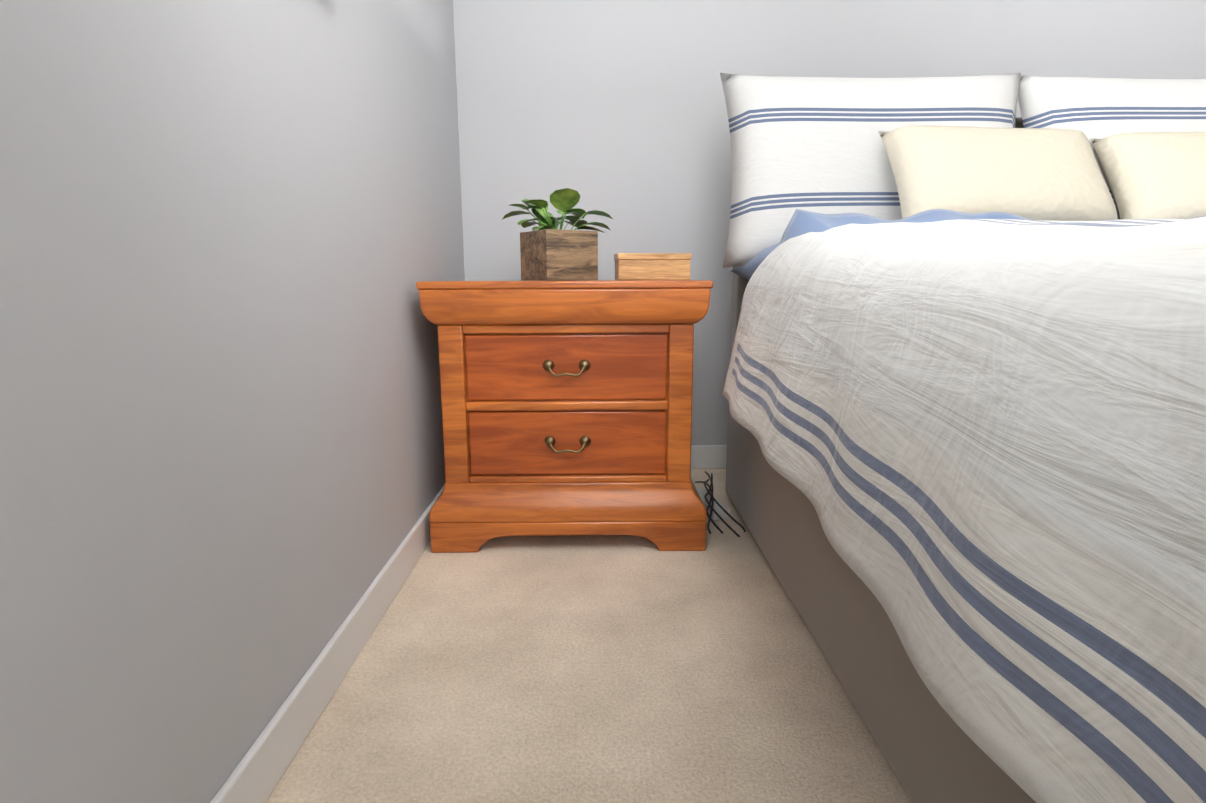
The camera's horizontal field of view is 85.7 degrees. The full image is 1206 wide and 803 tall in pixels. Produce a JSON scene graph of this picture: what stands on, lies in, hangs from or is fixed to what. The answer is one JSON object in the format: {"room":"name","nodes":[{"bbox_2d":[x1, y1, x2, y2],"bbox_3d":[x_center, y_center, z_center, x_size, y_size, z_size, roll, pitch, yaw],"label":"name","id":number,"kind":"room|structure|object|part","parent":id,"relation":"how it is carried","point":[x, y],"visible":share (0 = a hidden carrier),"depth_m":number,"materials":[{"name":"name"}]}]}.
{"room":"bedroom","nodes":[
{"label":"bedroom","id":0,"kind":"room"},
{"bbox_2d":[0,0,464,802],"bbox_3d":[-0.518,-0.587,0.164,0.140,2.430,3.900,0,11,0],"label":"wall","id":1,"kind":"structure","parent":0,"point":[230,232],"depth_m":0.73,"materials":[{"name":"grey paint"}]},
{"bbox_2d":[210,486,443,802],"bbox_3d":[-0.438,0.564,0.384,0.012,0.085,3.900,0,11,0],"label":"baseboard","id":2,"kind":"structure","parent":1,"relation":"attached to","point":[256,774],"depth_m":1.00,"materials":[{"name":"white wood"}]},
{"bbox_2d":[266,469,912,802],"bbox_3d":[1.621,0.644,0.418,4.730,0.100,4.500,0,11,0],"label":"floor","id":3,"kind":"structure","parent":0,"point":[579,669],"depth_m":1.07,"materials":[{"name":"carpet"}]},
{"bbox_2d":[416,280,712,552],"bbox_3d":[-0.088,0.010,1.753,0.680,0.660,0.420,0,11,0],"label":"nightstand","id":4,"kind":"object","parent":3,"relation":"on","point":[566,407],"visible":1,"depth_m":1.57,"materials":[{"name":"brown wood"}]},
{"bbox_2d":[503,188,612,279],"bbox_3d":[-0.110,-0.420,1.673,0.269,0.212,0.263,-7,13,-32],"label":"planter","id":5,"kind":"object","parent":4,"relation":"on","point":[549,250],"visible":1,"depth_m":1.63,"materials":[{"name":"brown wood"}]},
{"bbox_3d":[-0.086,0.013,1.561,0.114,0.226,0.024,0,11,0],"label":"handle","id":6,"kind":"part","parent":4,"relation":"part of","materials":[{"name":"gold metal"}]},
{"bbox_2d":[614,253,691,279],"bbox_3d":[0.126,-0.345,1.667,0.188,0.066,0.076,-1,11,-6],"label":"box","id":7,"kind":"object","parent":4,"relation":"on","point":[652,266],"visible":1,"depth_m":1.63,"materials":[{"name":"brown wood"}]},
{"bbox_2d":[696,488,729,520],"bbox_3d":[0.307,0.297,1.898,0.050,0.030,0.200,-3,11,-12],"label":"power strip","id":8,"kind":"object","parent":3,"relation":"on","point":[702,492],"visible":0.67,"depth_m":1.83,"materials":[{"name":"white plastic"}]},
{"bbox_2d":[695,471,745,536],"bbox_3d":[0.306,0.274,1.800,0.091,0.036,0.459,0,11,0],"label":"power cord","id":9,"kind":"object","parent":8,"relation":"attached to","point":[712,498],"visible":1,"depth_m":1.73,"materials":[{"name":"black plastic"}]},
{"bbox_2d":[720,73,1205,802],"bbox_3d":[1.078,-0.096,0.853,1.849,1.197,2.300,0,11,0],"label":"bed","id":10,"kind":"object","parent":3,"relation":"on","point":[964,391],"visible":1,"depth_m":0.62,"materials":[{"name":"grey fabric"}]},
{"bbox_2d":[878,125,1122,238],"bbox_3d":[0.931,-0.519,1.531,0.520,0.300,0.130,-1,-21,-3],"label":"pillow","id":11,"kind":"object","parent":10,"relation":"on","point":[1051,174],"depth_m":1.47,"materials":[{"name":"beige fabric"}]},
{"bbox_2d":[1089,129,1205,239],"bbox_3d":[1.471,-0.518,1.547,0.520,0.300,0.125,0,-23,3],"label":"pillow","id":12,"kind":"object","parent":10,"relation":"on","point":[1146,175],"depth_m":1.52,"materials":[{"name":"beige fabric"}]},
{"bbox_2d":[453,0,1205,444],"bbox_3d":[1.248,-0.972,2.153,3.670,2.430,0.120,0,11,0],"label":"wall","id":13,"kind":"structure","parent":0,"point":[615,110],"depth_m":2.07,"materials":[{"name":"grey paint"}]},
{"bbox_2d":[691,445,726,468],"bbox_3d":[1.268,0.192,2.308,3.400,0.085,0.012,0,11,0],"label":"baseboard","id":14,"kind":"structure","parent":13,"relation":"attached to","point":[702,456],"depth_m":2.29,"materials":[{"name":"white"}]}
]}

